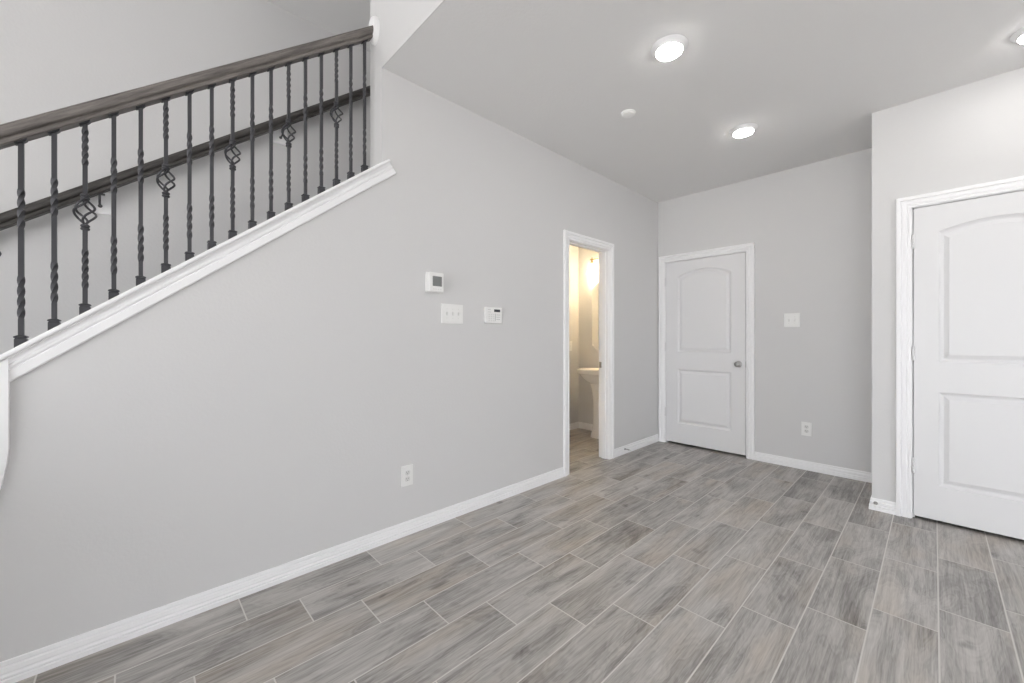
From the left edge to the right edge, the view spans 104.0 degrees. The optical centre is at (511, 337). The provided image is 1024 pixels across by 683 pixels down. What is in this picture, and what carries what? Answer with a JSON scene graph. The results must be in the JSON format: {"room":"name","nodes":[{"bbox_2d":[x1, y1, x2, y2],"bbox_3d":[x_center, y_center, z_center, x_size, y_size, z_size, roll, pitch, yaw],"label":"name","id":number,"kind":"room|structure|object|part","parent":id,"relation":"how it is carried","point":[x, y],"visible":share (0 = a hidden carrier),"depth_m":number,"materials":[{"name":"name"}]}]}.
{"room":"empty living room","nodes":[
{"label":"empty living room","id":0,"kind":"room"},
{"bbox_2d":[0,0,369,354],"bbox_3d":[-2.933,-0.644,1.946,6.800,3.665,0.130,0,0,-43],"label":"wall","id":1,"kind":"structure","parent":0,"point":[55,54],"depth_m":2.45,"materials":[{"name":"white paint"}]},
{"bbox_2d":[0,86,369,230],"bbox_3d":[-2.209,-1.041,2.461,3.840,2.977,0.118,0,0,-43],"label":"wall handrail","id":2,"kind":"object","parent":1,"relation":"attached to","point":[97,189],"visible":0.75,"depth_m":2.42,"materials":[{"name":"brown wood"}]},
{"bbox_2d":[267,0,369,51],"bbox_3d":[-0.811,-2.526,-0.293,6.800,0.100,6.300,0,0,-43],"label":"ceiling","id":3,"kind":"structure","parent":0,"point":[337,17],"depth_m":3.04,"materials":[{"name":"white paint"}]},
{"bbox_2d":[0,0,657,661],"bbox_3d":[-0.523,-0.644,2.634,6.194,3.665,0.153,0,0,-43],"label":"wall","id":4,"kind":"structure","parent":0,"point":[268,411],"depth_m":2.14,"materials":[{"name":"white paint"}]},
{"bbox_2d":[0,358,9,489],"bbox_3d":[-1.829,0.328,1.276,0.282,0.522,0.022,0,0,-43],"label":"trim","id":5,"kind":"structure","parent":4,"relation":"attached to","point":[4,365],"depth_m":1.36,"materials":[{"name":"white wood"}]},
{"bbox_2d":[0,159,395,382],"bbox_3d":[-1.754,0.040,1.461,2.793,2.156,0.206,0,0,-43],"label":"trim","id":6,"kind":"structure","parent":4,"relation":"attached to","point":[41,349],"depth_m":1.67,"materials":[{"name":"white wood"}]},
{"bbox_2d":[0,16,379,346],"bbox_3d":[-1.683,-0.647,1.534,2.420,2.496,0.096,0,0,-43],"label":"stair railing","id":7,"kind":"object","parent":6,"relation":"on","point":[19,132],"visible":0.99,"depth_m":1.71,"materials":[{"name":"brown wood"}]},
{"bbox_3d":[-1.775,-0.710,1.447,0.029,0.029,0.029,0,0,-43],"label":"plate","id":8,"kind":"part","parent":7,"relation":"part of","materials":[{"name":"grey metal"}]},
{"bbox_3d":[-1.718,-0.773,1.501,0.029,0.029,0.029,0,0,-43],"label":"plate","id":9,"kind":"part","parent":7,"relation":"part of","materials":[{"name":"grey metal"}]},
{"bbox_3d":[-1.660,-0.836,1.556,0.029,0.029,0.029,0,0,-43],"label":"plate","id":10,"kind":"part","parent":7,"relation":"part of","materials":[{"name":"grey metal"}]},
{"bbox_2d":[72,199,97,224],"bbox_3d":[-1.660,-0.492,1.556,0.066,0.099,0.066,0,0,-43],"label":"basket","id":11,"kind":"object","parent":7,"relation":"on","point":[85,201],"depth_m":1.55,"materials":[{"name":"grey metal"}]},
{"bbox_3d":[-1.603,-0.899,1.610,0.029,0.029,0.029,0,0,-43],"label":"plate","id":12,"kind":"part","parent":7,"relation":"part of","materials":[{"name":"grey metal"}]},
{"bbox_3d":[-1.545,-0.962,1.665,0.029,0.029,0.029,0,0,-43],"label":"plate","id":13,"kind":"part","parent":7,"relation":"part of","materials":[{"name":"grey metal"}]},
{"bbox_3d":[-1.488,-1.025,1.719,0.029,0.029,0.029,0,0,-43],"label":"plate","id":14,"kind":"part","parent":7,"relation":"part of","materials":[{"name":"grey metal"}]},
{"bbox_2d":[156,169,175,191],"bbox_3d":[-1.488,-0.678,1.719,0.066,0.099,0.066,0,0,-43],"label":"basket","id":15,"kind":"object","parent":7,"relation":"on","point":[165,171],"depth_m":1.71,"materials":[{"name":"grey metal"}]},
{"bbox_3d":[-1.694,-0.852,1.524,2.390,1.946,0.067,0,0,-43],"label":"handrail","id":16,"kind":"part","parent":7,"relation":"part of","materials":[{"name":"brown wood"}]},
{"bbox_2d":[224,144,240,164],"bbox_3d":[-1.315,-0.864,1.883,0.066,0.099,0.066,0,0,-43],"label":"basket","id":17,"kind":"object","parent":7,"relation":"on","point":[226,150],"depth_m":1.87,"materials":[{"name":"grey metal"}]},
{"bbox_2d":[281,123,295,141],"bbox_3d":[-1.142,-1.050,2.046,0.066,0.099,0.066,0,0,-43],"label":"basket","id":18,"kind":"object","parent":7,"relation":"on","point":[282,129],"depth_m":2.04,"materials":[{"name":"grey metal"}]},
{"bbox_2d":[329,105,342,122],"bbox_3d":[-0.970,-1.236,2.210,0.066,0.099,0.066,0,0,-43],"label":"basket","id":19,"kind":"object","parent":7,"relation":"on","point":[338,116],"depth_m":2.20,"materials":[{"name":"grey metal"}]},
{"bbox_2d":[0,467,564,682],"bbox_3d":[-1.132,1.148,1.941,4.356,0.081,0.016,0,0,-43],"label":"baseboard","id":20,"kind":"structure","parent":4,"relation":"attached to","point":[21,667],"depth_m":1.79,"materials":[{"name":"white wood"}]},
{"bbox_2d":[401,464,412,486],"bbox_3d":[-0.633,0.833,2.419,0.078,0.124,0.008,0,0,-43],"label":"wall outlet","id":21,"kind":"object","parent":4,"relation":"attached to","point":[406,471],"visible":1,"depth_m":2.42,"materials":[{"name":"white plastic"}]},
{"bbox_2d":[425,272,443,292],"bbox_3d":[-0.487,-0.351,2.528,0.116,0.128,0.049,0,0,-43],"label":"thermostat","id":22,"kind":"object","parent":4,"relation":"attached to","point":[434,281],"visible":1,"depth_m":2.50,"materials":[{"name":"white plastic"}]},
{"bbox_2d":[441,303,462,323],"bbox_3d":[-0.390,-0.160,2.643,0.173,0.128,0.017,0,0,-43],"label":"light switch","id":23,"kind":"object","parent":4,"relation":"attached to","point":[450,313],"visible":1,"depth_m":2.64,"materials":[{"name":"white plastic"}]},
{"bbox_2d":[484,307,501,323],"bbox_3d":[-0.136,-0.164,2.877,0.158,0.116,0.025,0,0,-43],"label":"alarm keypad","id":24,"kind":"object","parent":4,"relation":"attached to","point":[491,314],"visible":1,"depth_m":2.86,"materials":[{"name":"white plastic"}]},
{"bbox_2d":[563,230,613,476],"bbox_3d":[0.685,0.129,3.746,0.770,2.119,0.146,0,0,-43],"label":"door frame","id":25,"kind":"structure","parent":4,"relation":"attached to","point":[605,249],"depth_m":3.92,"materials":[{"name":"white wood"}]},
{"bbox_2d":[614,434,658,457],"bbox_3d":[1.353,1.148,4.296,0.945,0.081,0.016,0,0,-43],"label":"baseboard","id":26,"kind":"structure","parent":4,"relation":"attached to","point":[647,441],"depth_m":4.27,"materials":[{"name":"white wood"}]},
{"bbox_2d":[382,0,444,67],"bbox_3d":[0.969,-2.019,0.498,0.006,0.914,5.000,0,0,-43],"label":"wall","id":27,"kind":"structure","parent":0,"point":[401,19],"depth_m":2.15,"materials":[{"name":"white paint"}]},
{"bbox_2d":[16,428,1023,682],"bbox_3d":[0.060,1.249,0.532,9.200,0.120,6.300,0,0,-43],"label":"floor","id":28,"kind":"structure","parent":0,"point":[658,562],"depth_m":1.84,"materials":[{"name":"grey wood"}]},
{"bbox_2d":[577,368,598,438],"bbox_3d":[1.048,0.732,4.796,0.444,0.912,0.528,0,0,-43],"label":"pedestal sink","id":29,"kind":"object","parent":28,"relation":"on","point":[590,375],"visible":0.52,"depth_m":4.74,"materials":[{"name":"white ceramic"}]},
{"bbox_2d":[577,368,598,383],"bbox_3d":[1.048,0.463,4.796,0.444,0.181,0.528,0,0,-43],"label":"basin","id":30,"kind":"object","parent":29,"relation":"in","point":[590,375],"depth_m":4.69,"materials":[{"name":"white ceramic"}]},
{"bbox_2d":[569,245,578,423],"bbox_3d":[0.255,-0.061,4.775,1.880,2.500,0.100,0,0,-43],"label":"wall","id":31,"kind":"structure","parent":0,"point":[573,251],"depth_m":5.24,"materials":[{"name":"white paint"}]},
{"bbox_2d":[569,341,571,350],"bbox_3d":[0.757,0.102,5.169,0.075,0.128,0.017,0,0,-43],"label":"light switch","id":32,"kind":"object","parent":31,"relation":"attached to","point":[570,342],"visible":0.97,"depth_m":5.17,"materials":[{"name":"white plastic"}]},
{"bbox_2d":[579,248,598,423],"bbox_3d":[1.250,-0.061,5.001,0.125,2.500,0.940,0,0,-43],"label":"wall","id":33,"kind":"structure","parent":0,"point":[588,355],"depth_m":5.21,"materials":[{"name":"white paint"}]},
{"bbox_2d":[569,422,592,430],"bbox_3d":[0.597,1.148,4.382,1.675,0.081,0.940,0,0,-43],"label":"baseboard","id":34,"kind":"structure","parent":33,"relation":"attached to","point":[587,426],"depth_m":5.21,"materials":[{"name":"white"}]},
{"bbox_2d":[587,257,598,273],"bbox_3d":[1.158,-0.919,4.901,0.144,0.215,0.530,0,0,-43],"label":"vanity light","id":35,"kind":"object","parent":33,"relation":"attached to","point":[591,270],"visible":0.3,"depth_m":5.01,"materials":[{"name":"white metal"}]},
{"bbox_3d":[1.009,-0.876,5.041,0.120,0.129,0.120,0,0,-43],"label":"lamp shade","id":36,"kind":"part","parent":35,"relation":"part of","materials":[{"name":"white glass"}]},
{"bbox_2d":[592,282,598,352],"bbox_3d":[1.207,-0.261,4.947,0.010,0.890,0.524,0,0,-43],"label":"octagonal mirror","id":37,"kind":"object","parent":33,"relation":"attached to","point":[595,292],"visible":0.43,"depth_m":5.09,"materials":[{"name":"white mirror"}]},
{"bbox_2d":[383,0,1023,202],"bbox_3d":[2.182,-1.613,1.753,3.480,0.100,5.153,0,0,-43],"label":"ceiling","id":38,"kind":"structure","parent":0,"point":[560,76],"depth_m":2.34,"materials":[{"name":"white paint"}]},
{"bbox_2d":[621,109,635,117],"bbox_3d":[0.807,-1.553,2.776,0.100,0.019,0.100,0,0,-43],"label":"ceiling detector","id":39,"kind":"object","parent":38,"relation":"attached to","point":[628,113],"visible":1,"depth_m":2.76,"materials":[{"name":"white plastic"}]},
{"bbox_2d":[651,34,687,60],"bbox_3d":[0.845,-1.545,2.149,0.186,0.035,0.186,0,0,-43],"label":"recessed light","id":40,"kind":"object","parent":38,"relation":"in","point":[667,48],"visible":1,"depth_m":2.12,"materials":[{"name":"white plastic"}]},
{"bbox_2d":[729,123,757,137],"bbox_3d":[1.734,-1.545,2.998,0.186,0.035,0.186,0,0,-43],"label":"recessed light","id":41,"kind":"object","parent":38,"relation":"in","point":[743,130],"visible":1,"depth_m":2.96,"materials":[{"name":"white"}]},
{"bbox_2d":[1010,27,1023,43],"bbox_3d":[2.661,-1.545,2.019,0.186,0.035,0.186,0,0,-43],"label":"recessed light","id":42,"kind":"object","parent":38,"relation":"in","point":[1018,36],"visible":1,"depth_m":2.05,"materials":[{"name":"white plastic"}]},
{"bbox_2d":[658,148,871,472],"bbox_3d":[2.421,-0.187,3.943,0.120,2.751,1.997,0,0,-43],"label":"wall","id":43,"kind":"structure","parent":0,"point":[809,225],"depth_m":3.61,"materials":[{"name":"white paint"}]},
{"bbox_2d":[665,252,745,454],"bbox_3d":[2.021,0.157,4.256,0.101,2.016,0.832,0,0,-43],"label":"door","id":44,"kind":"structure","parent":43,"relation":"in","point":[705,344],"depth_m":4.23,"materials":[{"name":"white paint"}]},
{"bbox_3d":[2.250,0.262,3.989,0.066,0.064,0.064,0,0,-43],"label":"knob","id":45,"kind":"part","parent":44,"relation":"part of","materials":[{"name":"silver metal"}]},
{"bbox_2d":[659,242,754,459],"bbox_3d":[2.071,0.128,4.297,0.140,2.122,0.979,0,0,-43],"label":"door frame","id":46,"kind":"structure","parent":43,"relation":"attached to","point":[749,248],"depth_m":3.95,"materials":[{"name":"white wood"}]},
{"bbox_2d":[784,313,799,326],"bbox_3d":[2.574,-0.165,3.681,0.017,0.128,0.124,0,0,-43],"label":"light switch","id":47,"kind":"object","parent":43,"relation":"attached to","point":[790,319],"visible":1,"depth_m":3.68,"materials":[{"name":"white plastic"}]},
{"bbox_2d":[801,421,811,435],"bbox_3d":[2.654,0.820,3.604,0.008,0.124,0.078,0,0,-43],"label":"wall outlet","id":48,"kind":"object","parent":43,"relation":"attached to","point":[806,427],"visible":1,"depth_m":3.60,"materials":[{"name":"white plastic"}]},
{"bbox_2d":[754,452,895,514],"bbox_3d":[3.496,1.148,2.216,0.696,0.081,4.017,0,0,-43],"label":"baseboard","id":49,"kind":"structure","parent":43,"relation":"attached to","point":[848,473],"depth_m":3.47,"materials":[{"name":"white wood"}]},
{"bbox_2d":[872,67,1023,501],"bbox_3d":[3.816,-0.187,1.889,0.680,2.751,3.103,0,0,-43],"label":"wall","id":50,"kind":"structure","parent":0,"point":[972,133],"depth_m":2.63,"materials":[{"name":"white paint"}]},
{"bbox_2d":[896,176,1023,517],"bbox_3d":[2.925,0.128,2.407,0.140,2.122,0.883,0,0,-43],"label":"door frame","id":51,"kind":"structure","parent":50,"relation":"attached to","point":[905,206],"depth_m":2.65,"materials":[{"name":"white wood"}]},
{"bbox_2d":[911,190,1023,539],"bbox_3d":[2.874,0.157,2.367,0.101,2.016,0.728,0,0,-43],"label":"door","id":52,"kind":"structure","parent":50,"relation":"in","point":[967,353],"depth_m":2.45,"materials":[{"name":"white paint"}]}
]}

